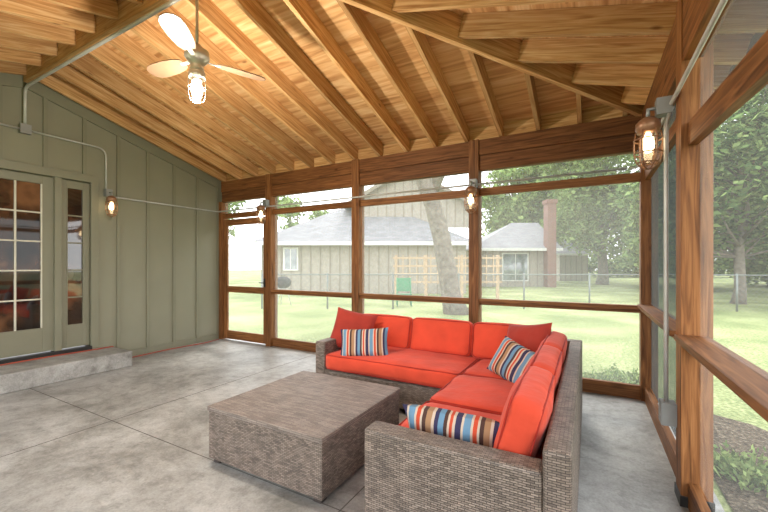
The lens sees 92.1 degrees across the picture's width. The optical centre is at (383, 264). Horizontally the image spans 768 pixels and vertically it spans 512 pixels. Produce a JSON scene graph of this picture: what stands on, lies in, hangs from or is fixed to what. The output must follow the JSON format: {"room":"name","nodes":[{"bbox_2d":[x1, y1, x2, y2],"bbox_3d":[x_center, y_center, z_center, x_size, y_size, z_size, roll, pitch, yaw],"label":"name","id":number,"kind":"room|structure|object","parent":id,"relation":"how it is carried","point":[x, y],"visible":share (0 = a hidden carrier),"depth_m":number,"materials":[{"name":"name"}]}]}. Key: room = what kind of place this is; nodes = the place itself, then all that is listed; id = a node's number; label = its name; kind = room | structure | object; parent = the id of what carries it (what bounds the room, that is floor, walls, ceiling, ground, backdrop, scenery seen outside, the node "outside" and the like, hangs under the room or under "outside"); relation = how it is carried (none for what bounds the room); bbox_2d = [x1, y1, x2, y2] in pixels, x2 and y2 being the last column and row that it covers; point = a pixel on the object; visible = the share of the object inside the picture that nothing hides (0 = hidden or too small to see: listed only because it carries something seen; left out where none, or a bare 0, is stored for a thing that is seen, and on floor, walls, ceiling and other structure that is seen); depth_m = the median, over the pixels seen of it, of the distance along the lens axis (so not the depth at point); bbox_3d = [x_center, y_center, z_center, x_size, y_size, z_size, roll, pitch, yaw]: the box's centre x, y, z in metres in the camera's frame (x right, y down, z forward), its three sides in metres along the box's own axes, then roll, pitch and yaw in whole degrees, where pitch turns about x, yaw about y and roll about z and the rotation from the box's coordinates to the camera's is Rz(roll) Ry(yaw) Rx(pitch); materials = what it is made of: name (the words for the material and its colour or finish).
{"room":"screened porch","nodes":[
{"label":"screened porch","id":0,"kind":"room"},
{"bbox_2d":[0,82,221,352],"bbox_3d":[-4.412,-0.536,4.441,0.176,3.772,5.690,0,0,29],"label":"wall","id":1,"kind":"structure","parent":0,"point":[159,264],"depth_m":5.59,"materials":[{"name":"green paint"}]},
{"bbox_2d":[0,159,98,363],"bbox_3d":[-4.451,-0.039,4.279,0.165,2.362,1.950,0,0,29],"label":"door","id":2,"kind":"structure","parent":1,"relation":"in","point":[49,227],"depth_m":4.64,"materials":[{"name":"green paint"}]},
{"bbox_2d":[0,123,106,188],"bbox_3d":[-4.246,-1.365,4.498,0.049,0.630,1.552,0,0,29],"label":"conduit","id":3,"kind":"object","parent":1,"relation":"attached to","point":[23,128],"visible":1,"depth_m":4.56,"materials":[{"name":"grey metal"}]},
{"bbox_2d":[0,339,218,365],"bbox_3d":[-3.935,1.239,4.926,0.077,0.222,4.002,0,0,29],"label":"baseboard","id":4,"kind":"structure","parent":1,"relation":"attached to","point":[216,339],"depth_m":4.91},
{"bbox_2d":[0,72,219,187],"bbox_3d":[-4.328,-1.831,4.428,0.036,0.878,5.387,0,0,29],"label":"trim","id":5,"kind":"structure","parent":1,"relation":"attached to","point":[6,79],"depth_m":5.14,"materials":[{"name":"green paint"}]},
{"bbox_2d":[103,189,117,216],"bbox_3d":[-3.810,-0.861,5.153,0.205,0.398,0.142,0,0,29],"label":"wall lantern","id":6,"kind":"object","parent":1,"relation":"attached to","point":[108,193],"visible":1,"depth_m":5.13,"materials":[{"name":"brown metal"}]},
{"bbox_2d":[131,334,216,355],"bbox_3d":[-3.460,1.305,6.011,0.020,0.090,1.740,0,0,29],"label":"baseboard","id":7,"kind":"structure","parent":1,"relation":"attached to","point":[154,348],"depth_m":6.00,"materials":[{"name":"green paint"}]},
{"bbox_2d":[0,338,724,511],"bbox_3d":[-1.545,1.430,2.886,6.800,0.160,5.750,0,0,29],"label":"floor","id":8,"kind":"structure","parent":0,"point":[625,466],"depth_m":2.75,"materials":[{"name":"concrete"}]},
{"bbox_2d":[0,346,131,394],"bbox_3d":[-4.427,1.247,3.655,0.608,0.204,3.300,0,0,29],"label":"concrete step","id":9,"kind":"structure","parent":8,"relation":"on","point":[14,377],"depth_m":4.34,"materials":[{"name":"grey concrete"}]},
{"bbox_2d":[1,354,364,511],"bbox_3d":[-1.245,1.350,2.719,5.813,0.002,4.932,0,0,-28],"label":"joint","id":10,"kind":"object","parent":8,"relation":"on","point":[314,354],"visible":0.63,"depth_m":2.77,"materials":[{"name":"grey concrete"}]},
{"bbox_2d":[207,371,399,503],"bbox_3d":[-0.538,1.155,2.711,0.990,0.390,0.980,0,0,29],"label":"coffee table","id":11,"kind":"object","parent":8,"relation":"on","point":[303,432],"visible":0.82,"depth_m":2.37,"materials":[{"name":"wicker"}]},
{"bbox_2d":[316,313,581,511],"bbox_3d":[0.202,0.954,2.958,2.406,0.793,2.370,0,0,29],"label":"sectional sofa","id":12,"kind":"object","parent":8,"relation":"on","point":[532,464],"visible":0.84,"depth_m":1.73,"materials":[{"name":"fabric"}]},
{"bbox_2d":[330,307,377,347],"bbox_3d":[-0.340,0.710,4.006,0.528,0.488,0.247,0,0,10],"label":"throw pillow","id":13,"kind":"object","parent":12,"relation":"on","point":[345,319],"visible":0.5,"depth_m":3.97,"materials":[{"name":"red fabric"}]},
{"bbox_2d":[341,327,387,355],"bbox_3d":[-0.200,0.785,3.723,0.518,0.310,0.190,0,0,8],"label":"striped lumbar pillow","id":14,"kind":"object","parent":12,"relation":"on","point":[358,342],"visible":0.94,"depth_m":3.66,"materials":[{"name":"fabric"}]},
{"bbox_2d":[365,313,412,347],"bbox_3d":[0.022,0.745,4.166,0.673,0.375,0.237,0,0,29],"label":"cushion","id":15,"kind":"object","parent":12,"relation":"on","point":[400,328],"depth_m":4.00,"materials":[{"name":"red fabric"}]},
{"bbox_2d":[410,317,473,356],"bbox_3d":[0.598,0.745,3.848,0.673,0.374,0.239,0,0,29],"label":"cushion","id":16,"kind":"object","parent":12,"relation":"on","point":[451,337],"depth_m":3.75,"materials":[{"name":"red fabric"}]},
{"bbox_2d":[403,404,499,447],"bbox_3d":[0.342,0.850,1.834,0.509,0.290,0.195,0,0,24],"label":"striped lumbar pillow","id":17,"kind":"object","parent":12,"relation":"on","point":[480,430],"visible":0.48,"depth_m":1.76,"materials":[{"name":"fabric"}]},
{"bbox_2d":[398,401,546,459],"bbox_3d":[0.470,0.974,1.992,0.808,0.193,0.708,0,0,29],"label":"seat cushion","id":18,"kind":"object","parent":12,"relation":"on","point":[495,415],"depth_m":2.28,"materials":[{"name":"red fabric"}]},
{"bbox_2d":[430,374,557,413],"bbox_3d":[0.810,0.976,2.604,0.808,0.188,0.708,0,0,29],"label":"seat cushion","id":19,"kind":"object","parent":12,"relation":"on","point":[481,393],"depth_m":2.56,"materials":[{"name":"red fabric"}]},
{"bbox_2d":[471,322,521,358],"bbox_3d":[1.176,0.745,3.531,0.673,0.374,0.232,0,0,29],"label":"cushion","id":20,"kind":"object","parent":12,"relation":"on","point":[486,337],"depth_m":3.54,"materials":[{"name":"red fabric"}]},
{"bbox_2d":[487,335,534,382],"bbox_3d":[1.041,0.780,2.910,0.215,0.372,0.510,0,0,-26],"label":"striped lumbar pillow","id":21,"kind":"object","parent":12,"relation":"on","point":[510,361],"visible":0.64,"depth_m":2.89,"materials":[{"name":"fabric"}]},
{"bbox_2d":[464,359,563,386],"bbox_3d":[1.170,0.976,3.233,0.788,0.184,0.758,0,0,29],"label":"seat cushion","id":22,"kind":"object","parent":12,"relation":"on","point":[478,368],"depth_m":3.14,"materials":[{"name":"red fabric"}]},
{"bbox_2d":[493,366,554,457],"bbox_3d":[0.709,0.745,1.832,0.237,0.375,0.646,0,0,29],"label":"cushion","id":23,"kind":"object","parent":12,"relation":"on","point":[527,419],"depth_m":1.58,"materials":[{"name":"red fabric"}]},
{"bbox_2d":[507,323,551,351],"bbox_3d":[1.217,0.700,3.144,0.230,0.460,0.499,0,0,-32],"label":"throw pillow","id":24,"kind":"object","parent":12,"relation":"on","point":[530,337],"visible":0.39,"depth_m":3.07,"materials":[{"name":"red fabric"}]},
{"bbox_2d":[525,345,561,397],"bbox_3d":[1.012,0.745,2.386,0.233,0.374,0.646,0,0,29],"label":"cushion","id":25,"kind":"object","parent":12,"relation":"on","point":[548,357],"depth_m":2.26,"materials":[{"name":"red fabric"}]},
{"bbox_2d":[538,331,566,371],"bbox_3d":[1.320,0.745,2.937,0.233,0.373,0.646,0,0,29],"label":"cushion","id":26,"kind":"object","parent":12,"relation":"on","point":[558,340],"depth_m":2.78,"materials":[{"name":"red fabric"}]},
{"bbox_2d":[69,0,754,170],"bbox_3d":[-1.423,-2.016,2.847,7.250,0.900,6.400,0,0,29],"label":"ceiling","id":27,"kind":"structure","parent":0,"point":[509,86],"depth_m":3.91,"materials":[{"name":"brown wood"}]},
{"bbox_2d":[0,0,767,181],"bbox_3d":[-1.300,-1.892,2.779,6.932,1.096,6.365,0,0,29],"label":"rafters","id":28,"kind":"object","parent":27,"relation":"attached to","point":[37,36],"visible":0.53,"depth_m":3.60,"materials":[{"name":"brown wood"}]},
{"bbox_2d":[23,0,180,123],"bbox_3d":[-2.920,-1.913,3.665,3.182,0.467,0.034,0,0,29],"label":"conduit","id":29,"kind":"object","parent":28,"relation":"attached to","point":[169,3],"visible":1,"depth_m":3.60,"materials":[{"name":"grey metal"}]},
{"bbox_2d":[147,0,265,103],"bbox_3d":[-1.517,-1.717,2.926,0.867,0.940,0.932,0,0,29],"label":"ceiling fan","id":30,"kind":"object","parent":28,"relation":"hanging from","point":[198,57],"visible":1,"depth_m":2.83,"materials":[{"name":"metal"}]},
{"bbox_2d":[219,115,657,402],"bbox_3d":[-0.144,-0.090,5.237,6.510,2.880,0.160,0,0,29],"label":"wall","id":31,"kind":"structure","parent":0,"point":[612,136],"depth_m":4.52,"materials":[{"name":"brown wood"}]},
{"bbox_2d":[224,216,264,343],"bbox_3d":[-2.447,0.255,6.466,1.090,2.150,0.103,0,0,29],"label":"door","id":32,"kind":"structure","parent":31,"relation":"in","point":[230,334],"depth_m":6.57,"materials":[{"name":"brown wood"}]},
{"bbox_2d":[256,199,269,224],"bbox_3d":[-1.978,-0.861,6.034,0.156,0.423,0.230,0,0,29],"label":"wall lantern","id":33,"kind":"object","parent":31,"relation":"attached to","point":[260,208],"visible":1,"depth_m":5.99,"materials":[{"name":"glass"}]},
{"bbox_2d":[114,167,626,211],"bbox_3d":[-0.706,-0.965,4.489,6.247,0.024,1.687,0,0,29],"label":"conduit","id":34,"kind":"object","parent":31,"relation":"attached to","point":[625,168],"visible":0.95,"depth_m":4.85,"materials":[{"name":"grey metal"}]},
{"bbox_2d":[464,179,477,213],"bbox_3d":[1.035,-0.811,4.363,0.156,0.423,0.230,0,0,29],"label":"wall lantern","id":35,"kind":"object","parent":31,"relation":"attached to","point":[471,189],"visible":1,"depth_m":4.31,"materials":[{"name":"brown metal"}]},
{"bbox_2d":[637,0,767,511],"bbox_3d":[1.305,-0.090,1.306,0.176,2.880,5.350,0,0,29],"label":"frame","id":36,"kind":"structure","parent":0,"point":[699,110],"depth_m":2.03,"materials":[{"name":"brown wood"}]},
{"bbox_2d":[633,95,672,169],"bbox_3d":[1.655,-0.801,2.284,0.196,0.423,0.154,0,0,29],"label":"wall lantern","id":37,"kind":"object","parent":36,"relation":"attached to","point":[648,126],"visible":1,"depth_m":2.26,"materials":[{"name":"brown metal"}]},
{"bbox_2d":[651,103,675,436],"bbox_3d":[2.215,0.035,2.894,0.002,2.350,1.690,0,0,29],"label":"window","id":38,"kind":"structure","parent":36,"relation":"in","point":[657,180],"depth_m":3.11,"materials":[{"name":"clear glass"}]},
{"bbox_2d":[629,0,727,427],"bbox_3d":[1.253,-0.013,1.436,0.101,1.927,5.127,0,0,29],"label":"conduit","id":39,"kind":"object","parent":36,"relation":"attached to","point":[667,407],"visible":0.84,"depth_m":2.21,"materials":[{"name":"grey metal"}]},
{"bbox_2d":[714,33,763,91],"bbox_3d":[-1.413,-1.469,2.850,7.265,0.234,6.415,0,0,29],"label":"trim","id":40,"kind":"structure","parent":36,"relation":"attached to","point":[757,36],"depth_m":2.55,"materials":[{"name":"brown wood"}]},
{"label":"outside","id":41,"kind":"structure","parent":0,"visible":0},
{"bbox_2d":[229,270,767,511],"bbox_3d":[16.968,1.470,30.612,180.000,0.001,150.000,0,0,29],"label":"ground","id":42,"kind":"structure","parent":41,"point":[608,338],"depth_m":10.17,"materials":[{"name":"green plant"}]},
{"bbox_2d":[228,201,246,238],"bbox_3d":[-14.735,-4.583,30.557,7.816,12.293,7.836,0,0,-2],"label":"tree","id":43,"kind":"object","parent":42,"relation":"on","point":[231,205],"visible":0.02,"depth_m":31.65,"materials":[{"name":"green plant"}]},
{"bbox_2d":[278,275,291,305],"bbox_3d":[-3.663,0.912,13.390,0.573,1.123,0.603,0,0,29],"label":"grill","id":44,"kind":"object","parent":42,"relation":"on","point":[286,280],"visible":0.75,"depth_m":13.22,"materials":[{"name":"black metal"}]},
{"bbox_2d":[264,196,330,230],"bbox_3d":[-8.193,-3.156,39.070,7.910,9.371,7.106,0,0,-36],"label":"tree","id":45,"kind":"object","parent":42,"relation":"on","point":[285,200],"visible":0.2,"depth_m":37.92,"materials":[{"name":"green plant"}]},
{"bbox_2d":[248,180,468,293],"bbox_3d":[-0.608,-2.075,23.985,12.313,7.090,11.030,0,0,0],"label":"neighboring house","id":46,"kind":"structure","parent":42,"relation":"on","point":[322,244],"depth_m":19.00,"materials":[{"name":"beige wood"}]},
{"bbox_2d":[396,278,411,305],"bbox_3d":[0.724,0.974,13.415,0.543,1.023,0.610,0,0,0],"label":"garden chair","id":47,"kind":"object","parent":42,"relation":"on","point":[401,284],"visible":0.73,"depth_m":13.54,"materials":[{"name":"plastic"}]},
{"bbox_2d":[415,177,468,314],"bbox_3d":[0.984,-3.453,11.225,6.030,10.245,2.355,0,0,2],"label":"shade tree","id":48,"kind":"object","parent":42,"relation":"on","point":[447,272],"visible":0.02,"depth_m":10.97,"materials":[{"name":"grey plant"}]},
{"bbox_2d":[393,255,501,298],"bbox_3d":[2.746,0.519,16.030,4.714,1.902,0.180,0,0,0],"label":"trellis","id":49,"kind":"object","parent":42,"relation":"on","point":[424,257],"visible":0.59,"depth_m":15.97,"materials":[{"name":"brown wood"}]},
{"bbox_2d":[261,273,638,308],"bbox_3d":[2.497,0.871,12.400,13.231,1.201,0.060,0,0,0],"label":"fence","id":50,"kind":"object","parent":42,"relation":"on","point":[327,274],"visible":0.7,"depth_m":12.40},
{"bbox_2d":[466,199,562,286],"bbox_3d":[8.851,-1.426,28.365,6.000,5.792,8.270,0,0,0],"label":"neighboring house","id":51,"kind":"structure","parent":42,"relation":"on","point":[527,248],"depth_m":24.97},
{"bbox_2d":[482,164,590,249],"bbox_3d":[16.328,-5.799,41.688,13.663,14.680,13.550,0,0,29],"label":"tree","id":52,"kind":"object","parent":42,"relation":"on","point":[522,207],"visible":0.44,"depth_m":40.00,"materials":[{"name":"green plant"}]},
{"bbox_2d":[556,239,594,280],"bbox_3d":[17.459,-0.530,36.485,3.373,4.000,5.830,0,0,0],"label":"garden shed","id":53,"kind":"object","parent":42,"relation":"on","point":[567,262],"visible":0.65,"depth_m":34.00,"materials":[{"name":"beige wood"}]},
{"bbox_2d":[521,154,637,284],"bbox_3d":[17.279,-5.153,29.222,12.218,13.470,11.826,0,0,11],"label":"tree","id":54,"kind":"object","parent":42,"relation":"on","point":[600,214],"visible":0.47,"depth_m":26.71,"materials":[{"name":"green plant"}]},
{"bbox_2d":[529,156,638,276],"bbox_3d":[27.970,-7.394,54.545,21.188,18.795,17.308,0,0,29],"label":"tree","id":55,"kind":"object","parent":42,"relation":"on","point":[618,252],"visible":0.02,"depth_m":47.49,"materials":[{"name":"green plant"}]},
{"bbox_2d":[582,365,629,382],"bbox_3d":[2.615,1.378,4.447,0.566,0.184,0.623,0,0,0],"label":"plant","id":56,"kind":"object","parent":42,"relation":"on","point":[601,376],"visible":0.33,"depth_m":4.47,"materials":[{"name":"green plant"}]},
{"bbox_2d":[600,363,638,384],"bbox_3d":[3.027,1.377,4.633,0.581,0.185,0.619,0,0,-11],"label":"plant","id":57,"kind":"object","parent":42,"relation":"on","point":[634,376],"visible":0.49,"depth_m":4.59,"materials":[{"name":"green plant"}]},
{"bbox_2d":[588,255,730,276],"bbox_3d":[40.489,0.141,43.008,45.504,2.778,4.166,0,0,0],"label":"hedge","id":58,"kind":"object","parent":42,"relation":"on","point":[620,266],"visible":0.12,"depth_m":42.46,"materials":[{"name":"green plant"}]},
{"bbox_2d":[608,84,767,304],"bbox_3d":[13.501,-3.249,14.298,7.958,9.613,8.034,0,0,-16],"label":"tree","id":59,"kind":"object","parent":42,"relation":"on","point":[752,138],"visible":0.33,"depth_m":13.54,"materials":[{"name":"green plant"}]},
{"bbox_2d":[621,94,767,283],"bbox_3d":[20.908,-5.271,23.183,11.085,13.694,12.812,0,0,29],"label":"tree","id":60,"kind":"object","parent":42,"relation":"on","point":[761,260],"visible":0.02,"depth_m":23.33,"materials":[{"name":"green plant"}]},
{"bbox_2d":[713,414,767,511],"bbox_3d":[2.232,1.460,-0.151,2.550,0.001,7.900,0,0,29],"label":"mulch bed","id":61,"kind":"object","parent":42,"relation":"on","point":[740,436],"visible":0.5,"depth_m":2.94,"materials":[{"name":"soil"}]},
{"bbox_2d":[713,440,767,497],"bbox_3d":[2.468,1.375,2.506,0.564,0.189,0.506,0,0,15],"label":"plant","id":62,"kind":"object","parent":61,"relation":"on","point":[744,467],"visible":0.86,"depth_m":2.54,"materials":[{"name":"green plant"}]},
{"bbox_2d":[713,274,767,311],"bbox_3d":[13.091,0.871,10.950,8.394,1.201,0.056,0,0,20],"label":"fence","id":63,"kind":"object","parent":42,"relation":"on","point":[718,275],"visible":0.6,"depth_m":11.65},
{"bbox_2d":[720,118,767,285],"bbox_3d":[28.935,-4.653,26.256,10.338,13.753,10.547,0,0,-12],"label":"tree","id":64,"kind":"object","parent":42,"relation":"on","point":[751,251],"visible":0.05,"depth_m":26.25,"materials":[{"name":"green plant"}]},
{"bbox_2d":[725,94,767,259],"bbox_3d":[20.115,-3.643,15.774,9.242,10.358,8.203,0,0,-14],"label":"tree","id":65,"kind":"object","parent":42,"relation":"on","point":[766,257],"visible":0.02,"depth_m":16.86,"materials":[{"name":"green plant"}]}
]}

